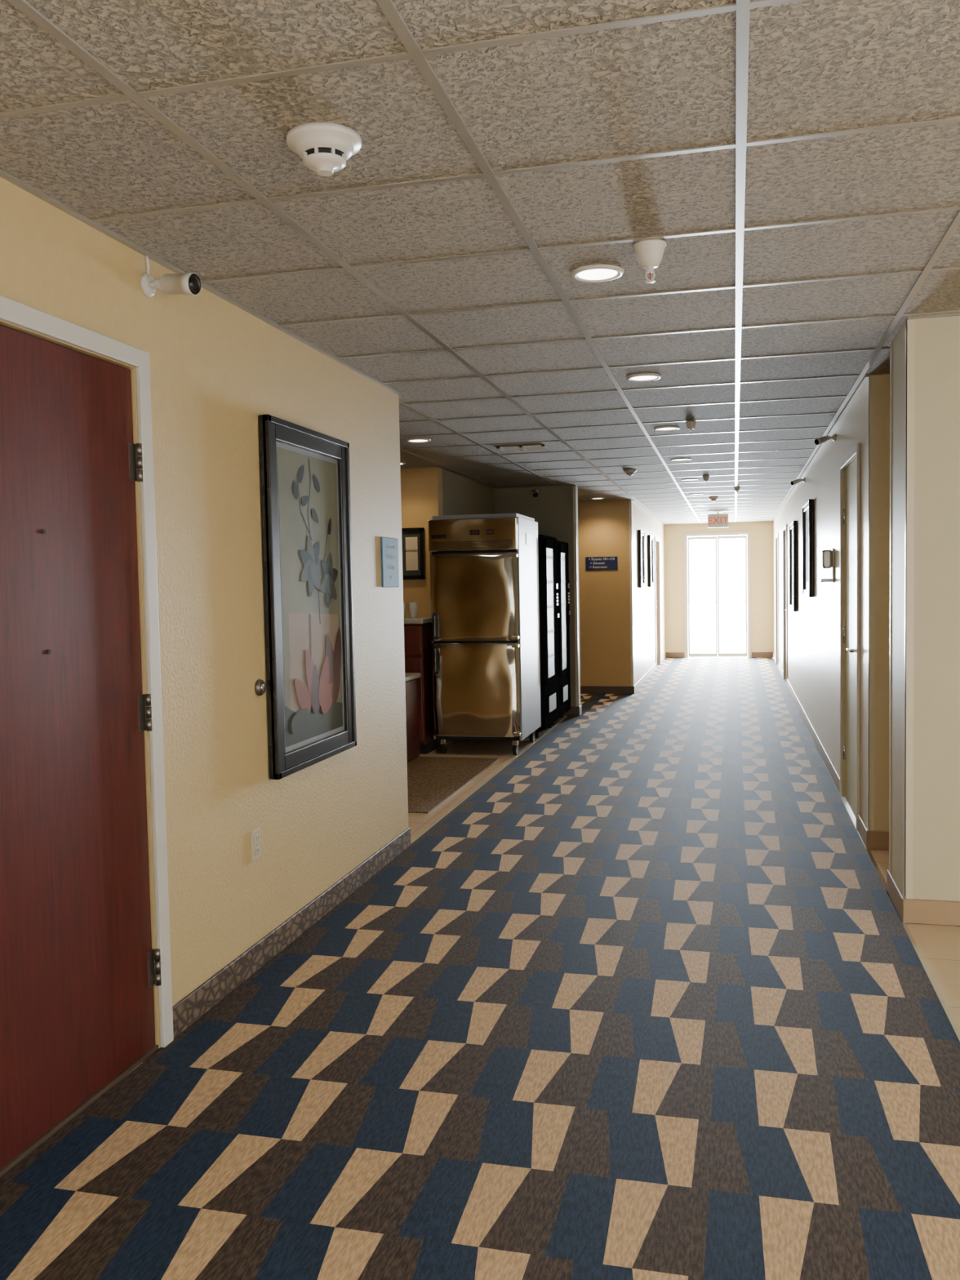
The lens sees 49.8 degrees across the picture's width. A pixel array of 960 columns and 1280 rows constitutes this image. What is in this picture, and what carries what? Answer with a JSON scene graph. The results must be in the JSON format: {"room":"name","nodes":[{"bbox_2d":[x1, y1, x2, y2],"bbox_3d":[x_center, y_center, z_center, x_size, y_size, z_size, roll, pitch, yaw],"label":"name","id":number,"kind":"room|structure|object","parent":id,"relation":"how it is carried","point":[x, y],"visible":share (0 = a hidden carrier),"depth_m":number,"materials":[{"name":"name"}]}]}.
{"room":"hotel corridor","nodes":[
{"label":"hotel corridor","id":0,"kind":"room"},
{"bbox_2d":[0,177,408,1048],"bbox_3d":[-1.478,0.139,1.574,0.150,2.440,8.330,0,3,14],"label":"wall","id":1,"kind":"structure","parent":0,"point":[215,366],"depth_m":3.65,"materials":[{"name":"beige paint"}]},
{"bbox_2d":[0,1044,158,1177],"bbox_3d":[-1.204,0.240,2.714,0.156,2.135,1.060,0,3,14],"label":"trim","id":2,"kind":"structure","parent":1,"relation":"attached to","point":[82,1107],"depth_m":2.80,"materials":[{"name":"wood"}]},
{"bbox_2d":[0,324,161,1168],"bbox_3d":[-1.121,0.248,2.701,0.113,2.063,0.944,0,3,14],"label":"door","id":3,"kind":"structure","parent":1,"relation":"in","point":[78,974],"depth_m":2.79,"materials":[{"name":"brown wood"}]},
{"bbox_2d":[0,294,173,1047],"bbox_3d":[-1.117,0.223,2.692,0.016,2.138,1.056,0,3,14],"label":"door frame","id":4,"kind":"structure","parent":1,"relation":"attached to","point":[11,311],"depth_m":3.15,"materials":[{"name":"white paint"}]},
{"bbox_2d":[140,255,200,297],"bbox_3d":[-0.936,-1.103,3.128,0.181,0.139,0.068,0,3,20],"label":"security camera","id":5,"kind":"object","parent":1,"relation":"attached to","point":[185,283],"visible":1,"depth_m":3.11,"materials":[{"name":"white plastic"}]},
{"bbox_2d":[250,826,261,862],"bbox_3d":[-0.831,0.761,3.849,0.010,0.116,0.072,0,3,14],"label":"electrical outlet","id":6,"kind":"object","parent":1,"relation":"attached to","point":[255,833],"visible":1,"depth_m":3.84,"materials":[{"name":"beige plastic"}]},
{"bbox_2d":[254,679,266,696],"bbox_3d":[-0.820,0.178,3.879,0.024,0.064,0.064,0,3,14],"label":"door stop","id":7,"kind":"object","parent":1,"relation":"attached to","point":[260,686],"visible":1,"depth_m":3.86,"materials":[{"name":"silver metal"}]},
{"bbox_2d":[172,826,410,1038],"bbox_3d":[-1.378,1.307,1.617,0.012,0.100,8.330,0,3,14],"label":"baseboard","id":8,"kind":"structure","parent":1,"relation":"attached to","point":[185,1012],"depth_m":3.99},
{"bbox_2d":[258,413,356,779],"bbox_3d":[-0.700,-0.180,4.324,0.043,1.382,0.840,0,3,14],"label":"framed picture","id":9,"kind":"object","parent":1,"relation":"attached to","point":[305,473],"visible":1,"depth_m":4.26,"materials":[{"name":"black metal"}]},
{"bbox_2d":[380,537,399,586],"bbox_3d":[-0.465,-0.401,5.360,0.010,0.255,0.255,0,3,14],"label":"room sign","id":10,"kind":"object","parent":1,"relation":"attached to","point":[389,546],"visible":1,"depth_m":5.34,"materials":[{"name":"white plastic"}]},
{"bbox_2d":[0,168,959,525],"bbox_3d":[3.510,-1.489,7.456,6.738,0.008,22.300,0,3,14],"label":"trim","id":11,"kind":"structure","parent":1,"relation":"attached to","point":[4,175],"depth_m":3.65,"materials":[{"name":"metal"}]},
{"bbox_2d":[410,715,567,844],"bbox_3d":[0.269,0.964,8.345,0.016,0.006,5.540,0,3,14],"label":"trim","id":12,"kind":"structure","parent":1,"relation":"attached to","point":[556,724],"depth_m":7.15,"materials":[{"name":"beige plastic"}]},
{"bbox_2d":[400,466,448,744],"bbox_3d":[-1.203,-0.282,9.331,1.800,2.440,0.150,0,3,14],"label":"wall","id":13,"kind":"structure","parent":0,"point":[421,488],"depth_m":9.05,"materials":[{"name":"beige paint"}]},
{"bbox_2d":[401,527,425,579],"bbox_3d":[-0.598,-0.755,9.061,0.230,0.450,0.028,0,3,14],"label":"frame","id":14,"kind":"object","parent":13,"relation":"attached to","point":[412,539],"visible":0.88,"depth_m":9.05,"materials":[{"name":"black wood"}]},
{"bbox_2d":[442,469,493,742],"bbox_3d":[-0.143,-0.348,10.186,0.150,2.440,2.020,0,3,14],"label":"wall","id":15,"kind":"structure","parent":0,"point":[461,495],"depth_m":9.86,"materials":[{"name":"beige paint"}]},
{"bbox_2d":[0,0,959,524],"bbox_3d":[2.265,-1.536,7.760,9.600,0.100,22.600,0,3,14],"label":"ceiling","id":16,"kind":"structure","parent":0,"point":[815,66],"depth_m":2.70,"materials":[{"name":"tile"}]},
{"bbox_2d":[285,121,362,176],"bbox_3d":[-0.356,-1.107,2.369,0.172,0.079,0.172,0,3,14],"label":"smoke detector","id":17,"kind":"object","parent":16,"relation":"attached to","point":[325,148],"visible":1,"depth_m":2.33,"materials":[{"name":"white plastic"}]},
{"bbox_2d":[405,438,431,442],"bbox_3d":[-0.434,-1.405,7.297,0.176,0.008,0.176,0,3,14],"label":"recessed light","id":18,"kind":"object","parent":16,"relation":"in","point":[411,440],"visible":1,"depth_m":7.29,"materials":[{"name":"white plastic"}]},
{"bbox_2d":[0,0,959,524],"bbox_3d":[2.266,-1.485,7.762,9.300,0.007,22.300,0,3,14],"label":"grid","id":19,"kind":"object","parent":16,"relation":"attached to","point":[743,7],"depth_m":2.82,"materials":[{"name":"white metal"}]},
{"bbox_2d":[496,444,550,452],"bbox_3d":[0.328,-1.442,7.798,0.360,0.010,0.240,0,3,14],"label":"ceiling vent","id":20,"kind":"object","parent":16,"relation":"in","point":[534,447],"depth_m":7.77,"materials":[{"name":"white metal"}]},
{"bbox_2d":[570,264,624,282],"bbox_3d":[0.389,-1.214,3.433,0.176,0.008,0.176,0,3,14],"label":"recessed light","id":21,"kind":"object","parent":16,"relation":"in","point":[597,273],"visible":1,"depth_m":3.43,"materials":[{"name":"white plastic"}]},
{"bbox_2d":[590,497,604,499],"bbox_3d":[1.434,-1.726,12.626,0.176,0.008,0.176,0,3,14],"label":"recessed light","id":22,"kind":"object","parent":16,"relation":"in","point":[597,498],"visible":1,"depth_m":12.61,"materials":[{"name":"white plastic"}]},
{"bbox_2d":[623,469,636,475],"bbox_3d":[1.384,-1.537,9.534,0.120,0.055,0.120,0,3,14],"label":"smoke detector","id":23,"kind":"object","parent":16,"relation":"attached to","point":[628,472],"visible":1,"depth_m":9.50,"materials":[{"name":"white plastic"}]},
{"bbox_2d":[626,373,662,381],"bbox_3d":[0.824,-1.316,5.198,0.176,0.008,0.176,0,3,14],"label":"recessed light","id":24,"kind":"object","parent":16,"relation":"in","point":[648,376],"visible":1,"depth_m":5.19,"materials":[{"name":"white plastic"}]},
{"bbox_2d":[632,239,666,283],"bbox_3d":[0.518,-1.149,3.158,0.102,0.114,0.102,0,3,14],"label":"sprinkler","id":25,"kind":"object","parent":16,"relation":"attached to","point":[649,253],"visible":1,"depth_m":3.13,"materials":[{"name":"white plastic"}]},
{"bbox_2d":[653,426,679,431],"bbox_3d":[1.256,-1.419,6.952,0.176,0.008,0.176,0,3,14],"label":"recessed light","id":26,"kind":"object","parent":16,"relation":"in","point":[664,428],"visible":1,"depth_m":6.94,"materials":[{"name":"white plastic"}]},
{"bbox_2d":[670,457,691,461],"bbox_3d":[1.697,-1.523,8.746,0.176,0.008,0.176,0,3,14],"label":"recessed light","id":27,"kind":"object","parent":16,"relation":"in","point":[676,459],"visible":1,"depth_m":8.72,"materials":[{"name":"white plastic"}]},
{"bbox_2d":[681,478,698,480],"bbox_3d":[2.134,-1.627,10.520,0.176,0.008,0.176,0,3,14],"label":"recessed light","id":28,"kind":"object","parent":16,"relation":"in","point":[688,479],"visible":1,"depth_m":10.46,"materials":[{"name":"white plastic"}]},
{"bbox_2d":[685,421,696,434],"bbox_3d":[1.366,-1.372,6.701,0.071,0.080,0.071,0,3,14],"label":"sprinkler","id":29,"kind":"object","parent":16,"relation":"attached to","point":[691,425],"visible":1,"depth_m":6.68,"materials":[{"name":"white plastic"}]},
{"bbox_2d":[688,493,703,495],"bbox_3d":[2.571,-1.730,12.294,0.176,0.008,0.176,0,3,14],"label":"recessed light","id":30,"kind":"object","parent":16,"relation":"in","point":[695,494],"visible":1,"depth_m":12.28,"materials":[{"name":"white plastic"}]},
{"bbox_2d":[702,475,709,484],"bbox_3d":[2.225,-1.576,10.191,0.071,0.080,0.071,0,3,14],"label":"sprinkler","id":31,"kind":"object","parent":16,"relation":"attached to","point":[705,478],"visible":1,"depth_m":10.17,"materials":[{"name":"white plastic"}]},
{"bbox_2d":[708,496,718,501],"bbox_3d":[2.889,-1.741,12.803,0.120,0.055,0.120,0,3,14],"label":"smoke detector","id":32,"kind":"object","parent":16,"relation":"attached to","point":[713,498],"visible":1,"depth_m":12.77,"materials":[{"name":"white plastic"}]},
{"bbox_2d":[707,511,728,528],"bbox_3d":[3.570,-1.803,15.520,0.302,0.232,0.060,0,3,14],"label":"exit sign","id":33,"kind":"object","parent":16,"relation":"hanging from","point":[717,520],"visible":1,"depth_m":15.50,"materials":[{"name":"white plastic"}]},
{"bbox_2d":[733,486,740,493],"bbox_3d":[2.851,-1.657,11.476,0.071,0.080,0.071,0,3,14],"label":"sprinkler","id":34,"kind":"object","parent":16,"relation":"attached to","point":[736,489],"visible":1,"depth_m":11.46,"materials":[{"name":"white plastic"}]},
{"bbox_2d":[408,715,565,840],"bbox_3d":[-0.975,0.981,8.652,2.554,0.017,5.540,0,3,14],"label":"floor","id":35,"kind":"structure","parent":0,"point":[502,750],"depth_m":8.51,"materials":[{"name":"tile"}]},
{"bbox_2d":[404,617,440,754],"bbox_3d":[-1.090,0.385,8.991,1.415,1.140,0.521,0,3,14],"label":"base cabinet","id":36,"kind":"object","parent":35,"relation":"on","point":[417,631],"visible":0.1,"depth_m":8.63,"materials":[{"name":"brown wood"}]},
{"bbox_2d":[403,602,405,618],"bbox_3d":[-0.666,-0.249,8.752,0.080,0.134,0.080,0,3,14],"label":"paper cups","id":37,"kind":"object","parent":36,"relation":"on","point":[404,603],"visible":0.3,"depth_m":8.73,"materials":[{"name":"white paper"}]},
{"bbox_2d":[408,602,417,617],"bbox_3d":[-0.569,-0.255,8.811,0.080,0.134,0.080,0,3,14],"label":"paper cups","id":38,"kind":"object","parent":36,"relation":"on","point":[412,606],"visible":1,"depth_m":8.78,"materials":[{"name":"white paper"}]},
{"bbox_2d":[407,756,498,813],"bbox_3d":[-0.735,1.022,7.564,1.340,0.008,2.000,0,3,14],"label":"floor mat","id":39,"kind":"object","parent":35,"relation":"on","point":[431,780],"visible":0.43,"depth_m":7.60,"materials":[{"name":"brown carpet"}]},
{"bbox_2d":[404,672,420,762],"bbox_3d":[-0.767,0.621,8.384,0.490,0.702,0.420,0,3,14],"label":"cabinet","id":40,"kind":"object","parent":39,"relation":"on","point":[411,678],"visible":0.22,"depth_m":8.34,"materials":[{"name":"brown wood"}]},
{"bbox_2d":[428,512,541,755],"bbox_3d":[0.054,-0.057,8.890,0.759,1.990,0.970,0,3,14],"label":"refrigerator","id":41,"kind":"object","parent":35,"relation":"on","point":[484,568],"visible":1,"depth_m":8.48,"materials":[{"name":"metal"}]},
{"bbox_2d":[534,534,559,737],"bbox_3d":[0.305,-0.048,9.845,0.800,1.860,0.800,0,3,14],"label":"vending machine","id":42,"kind":"object","parent":35,"relation":"on","point":[547,545],"visible":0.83,"depth_m":9.56,"materials":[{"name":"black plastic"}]},
{"bbox_2d":[551,540,570,725],"bbox_3d":[0.496,-0.085,10.642,0.790,1.840,0.720,0,3,14],"label":"vending machine","id":43,"kind":"object","parent":35,"relation":"on","point":[564,611],"visible":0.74,"depth_m":10.49,"materials":[{"name":"black plastic"}]},
{"bbox_2d":[158,662,902,1048],"bbox_3d":[2.314,1.035,7.898,9.600,0.130,22.600,0,3,14],"label":"floor","id":44,"kind":"structure","parent":0,"point":[853,818],"depth_m":6.44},
{"bbox_2d":[0,657,959,1279],"bbox_3d":[0.203,0.962,8.413,4.955,0.001,22.300,0,3,14],"label":"carpet","id":45,"kind":"object","parent":44,"relation":"on","point":[650,1001],"visible":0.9,"depth_m":3.03,"materials":[{"name":"carpet"}]},
{"bbox_2d":[493,484,580,715],"bbox_3d":[-0.258,-0.407,11.330,2.680,2.440,0.150,0,3,14],"label":"wall","id":46,"kind":"structure","parent":0,"point":[553,509],"depth_m":10.97,"materials":[{"name":"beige paint"}]},
{"bbox_2d":[532,488,538,497],"bbox_3d":[0.582,-1.546,10.908,0.069,0.102,0.155,-1,3,2],"label":"security camera","id":47,"kind":"object","parent":46,"relation":"attached to","point":[535,492],"visible":1,"depth_m":10.85,"materials":[{"name":"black plastic"}]},
{"bbox_2d":[566,705,582,715],"bbox_3d":[1.007,0.754,11.080,0.142,0.100,0.162,0,3,14],"label":"baseboard","id":48,"kind":"structure","parent":46,"relation":"attached to","point":[574,711],"depth_m":11.00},
{"bbox_2d":[573,485,578,706],"bbox_3d":[1.015,-0.456,10.949,0.031,2.330,0.031,0,3,14],"label":"trim","id":49,"kind":"structure","parent":46,"relation":"attached to","point":[575,531],"depth_m":10.93,"materials":[{"name":"beige paint"}]},
{"bbox_2d":[577,499,634,685],"bbox_3d":[0.447,-0.533,13.418,3.050,2.440,0.150,0,3,14],"label":"wall","id":50,"kind":"structure","parent":0,"point":[603,526],"depth_m":13.06,"materials":[{"name":"beige paint"}]},
{"bbox_2d":[585,556,617,569],"bbox_3d":[1.531,-0.967,13.041,0.400,0.165,0.013,0,3,14],"label":"directional sign","id":51,"kind":"object","parent":50,"relation":"attached to","point":[591,562],"visible":1,"depth_m":13.04,"materials":[{"name":"blue plastic"}]},
{"bbox_2d":[580,685,633,693],"bbox_3d":[0.450,0.640,13.402,3.050,0.100,0.012,0,3,14],"label":"baseboard","id":52,"kind":"structure","parent":50,"relation":"attached to","point":[584,689],"depth_m":13.11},
{"bbox_2d":[628,500,633,686],"bbox_3d":[1.900,-0.583,12.993,0.031,2.330,0.031,0,3,14],"label":"trim","id":53,"kind":"structure","parent":50,"relation":"attached to","point":[629,501],"depth_m":12.98,"materials":[{"name":"beige paint"}]},
{"bbox_2d":[632,501,665,684],"bbox_3d":[2.598,-0.717,16.091,0.150,2.440,6.080,0,3,14],"label":"wall","id":54,"kind":"structure","parent":0,"point":[644,618],"depth_m":15.22,"materials":[{"name":"beige paint"}]},
{"bbox_2d":[637,529,644,587],"bbox_3d":[2.192,-1.095,14.044,0.040,0.770,0.600,0,3,14],"label":"framed picture","id":55,"kind":"object","parent":54,"relation":"attached to","point":[641,534],"visible":1,"depth_m":14.01,"materials":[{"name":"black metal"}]},
{"bbox_2d":[633,652,666,693],"bbox_3d":[2.681,0.455,16.061,0.012,0.100,6.230,0,3,14],"label":"baseboard","id":56,"kind":"structure","parent":54,"relation":"attached to","point":[648,673],"depth_m":14.78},
{"bbox_2d":[647,534,653,586],"bbox_3d":[2.574,-1.186,15.595,0.040,0.770,0.600,0,3,14],"label":"framed picture","id":57,"kind":"object","parent":54,"relation":"attached to","point":[650,538],"visible":1,"depth_m":15.62,"materials":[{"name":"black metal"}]},
{"bbox_2d":[654,536,661,668],"bbox_3d":[2.902,-0.624,17.146,0.104,2.130,1.000,0,3,14],"label":"door","id":58,"kind":"structure","parent":54,"relation":"in","point":[655,538],"depth_m":17.51,"materials":[{"name":"white paint"}]},
{"bbox_2d":[664,521,773,657],"bbox_3d":[4.347,-0.899,18.863,2.220,2.440,0.150,0,3,14],"label":"wall","id":59,"kind":"structure","parent":0,"point":[762,616],"depth_m":18.68,"materials":[{"name":"beige paint"}]},
{"bbox_2d":[684,531,751,657],"bbox_3d":[4.319,-0.812,18.831,1.160,2.270,0.105,0,3,14],"label":"door","id":60,"kind":"structure","parent":59,"relation":"in","point":[686,559],"depth_m":18.84,"materials":[{"name":"white paint"}]},
{"bbox_2d":[666,652,773,657],"bbox_3d":[4.350,0.274,18.847,1.920,0.100,0.012,0,3,14],"label":"baseboard","id":61,"kind":"structure","parent":59,"relation":"attached to","point":[668,655],"depth_m":18.69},
{"bbox_2d":[773,373,889,831],"bbox_3d":[3.705,-0.515,11.926,0.150,2.440,13.650,0,3,14],"label":"wall","id":62,"kind":"structure","parent":0,"point":[814,629],"depth_m":7.08,"materials":[{"name":"white paint"}]},
{"bbox_2d":[775,533,779,669],"bbox_3d":[4.830,-0.635,16.670,0.104,2.130,1.000,0,3,14],"label":"door","id":63,"kind":"structure","parent":62,"relation":"in","point":[777,534],"depth_m":16.87,"materials":[{"name":"white paint"}]},
{"bbox_2d":[782,524,787,685],"bbox_3d":[4.186,-0.483,14.053,0.104,2.130,1.000,0,3,14],"label":"door","id":64,"kind":"structure","parent":62,"relation":"in","point":[784,527],"depth_m":13.63,"materials":[{"name":"white paint"}]},
{"bbox_2d":[789,520,797,611],"bbox_3d":[3.573,-0.837,11.811,0.040,1.000,0.900,0,3,14],"label":"framed picture","id":65,"kind":"object","parent":62,"relation":"attached to","point":[793,525],"visible":1,"depth_m":11.40,"materials":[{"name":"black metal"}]},
{"bbox_2d":[790,477,805,485],"bbox_3d":[3.094,-1.539,10.057,0.160,0.076,0.058,-2,3,-15],"label":"security camera","id":66,"kind":"object","parent":62,"relation":"attached to","point":[797,481],"visible":1,"depth_m":10.04,"materials":[{"name":"white plastic"}]},
{"bbox_2d":[802,498,813,597],"bbox_3d":[2.986,-0.823,9.429,0.040,0.850,0.900,0,3,14],"label":"framed picture","id":67,"kind":"object","parent":62,"relation":"attached to","point":[808,507],"visible":1,"depth_m":9.34,"materials":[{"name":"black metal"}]},
{"bbox_2d":[814,434,835,444],"bbox_3d":[2.353,-1.364,7.051,0.160,0.076,0.058,-2,3,-15],"label":"security camera","id":68,"kind":"object","parent":62,"relation":"attached to","point":[823,439],"visible":1,"depth_m":7.04,"materials":[{"name":"white plastic"}]},
{"bbox_2d":[819,548,834,582],"bbox_3d":[2.424,-0.519,7.233,0.089,0.240,0.130,0,3,14],"label":"dispenser","id":69,"kind":"object","parent":62,"relation":"attached to","point":[828,555],"visible":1,"depth_m":7.18,"materials":[{"name":"white plastic"}]},
{"bbox_2d":[773,652,888,850],"bbox_3d":[5.749,0.642,11.484,4.342,0.100,13.662,0,3,14],"label":"baseboard","id":70,"kind":"structure","parent":62,"relation":"attached to","point":[872,839],"depth_m":7.04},
{"bbox_2d":[839,443,860,831],"bbox_3d":[2.223,-0.034,6.197,0.104,2.150,0.980,0,3,14],"label":"door","id":71,"kind":"structure","parent":62,"relation":"in","point":[850,750],"depth_m":6.24,"materials":[{"name":"white paint"}]},
{"bbox_2d":[867,376,875,830],"bbox_3d":[2.017,-0.174,5.334,0.031,2.330,0.031,0,3,14],"label":"door frame","id":72,"kind":"structure","parent":62,"relation":"attached to","point":[871,380],"depth_m":5.32,"materials":[{"name":"beige paint"}]},
{"bbox_2d":[865,848,959,1042],"bbox_3d":[0.986,1.333,1.202,0.016,0.006,8.650,0,3,14],"label":"trim","id":73,"kind":"structure","parent":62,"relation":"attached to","point":[952,1021],"depth_m":3.71,"materials":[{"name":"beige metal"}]},
{"bbox_2d":[869,849,959,1030],"bbox_3d":[3.095,1.331,0.682,4.332,0.017,8.650,0,3,14],"label":"floor","id":74,"kind":"structure","parent":0,"point":[939,945],"depth_m":3.91,"materials":[{"name":"tile"}]},
{"bbox_2d":[890,315,959,901],"bbox_3d":[3.873,-0.086,3.869,4.330,2.440,0.440,0,3,14],"label":"wall","id":75,"kind":"structure","parent":0,"point":[936,599],"depth_m":4.16,"materials":[{"name":"beige paint"}]},
{"bbox_2d":[888,342,892,871],"bbox_3d":[1.832,-0.130,4.583,0.031,2.330,0.031,0,3,14],"label":"trim","id":76,"kind":"structure","parent":75,"relation":"attached to","point":[891,344],"depth_m":4.58,"materials":[{"name":"beige plastic"}]},
{"bbox_2d":[903,319,915,898],"bbox_3d":[1.733,-0.107,4.181,0.031,2.330,0.031,0,3,14],"label":"trim","id":77,"kind":"structure","parent":75,"relation":"attached to","point":[909,324],"depth_m":4.16,"materials":[{"name":"beige plastic"}]},
{"bbox_2d":[887,869,959,926],"bbox_3d":[3.888,1.083,3.927,4.342,0.100,0.452,0,3,14],"label":"baseboard","id":78,"kind":"structure","parent":75,"relation":"attached to","point":[946,913],"depth_m":4.21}
]}

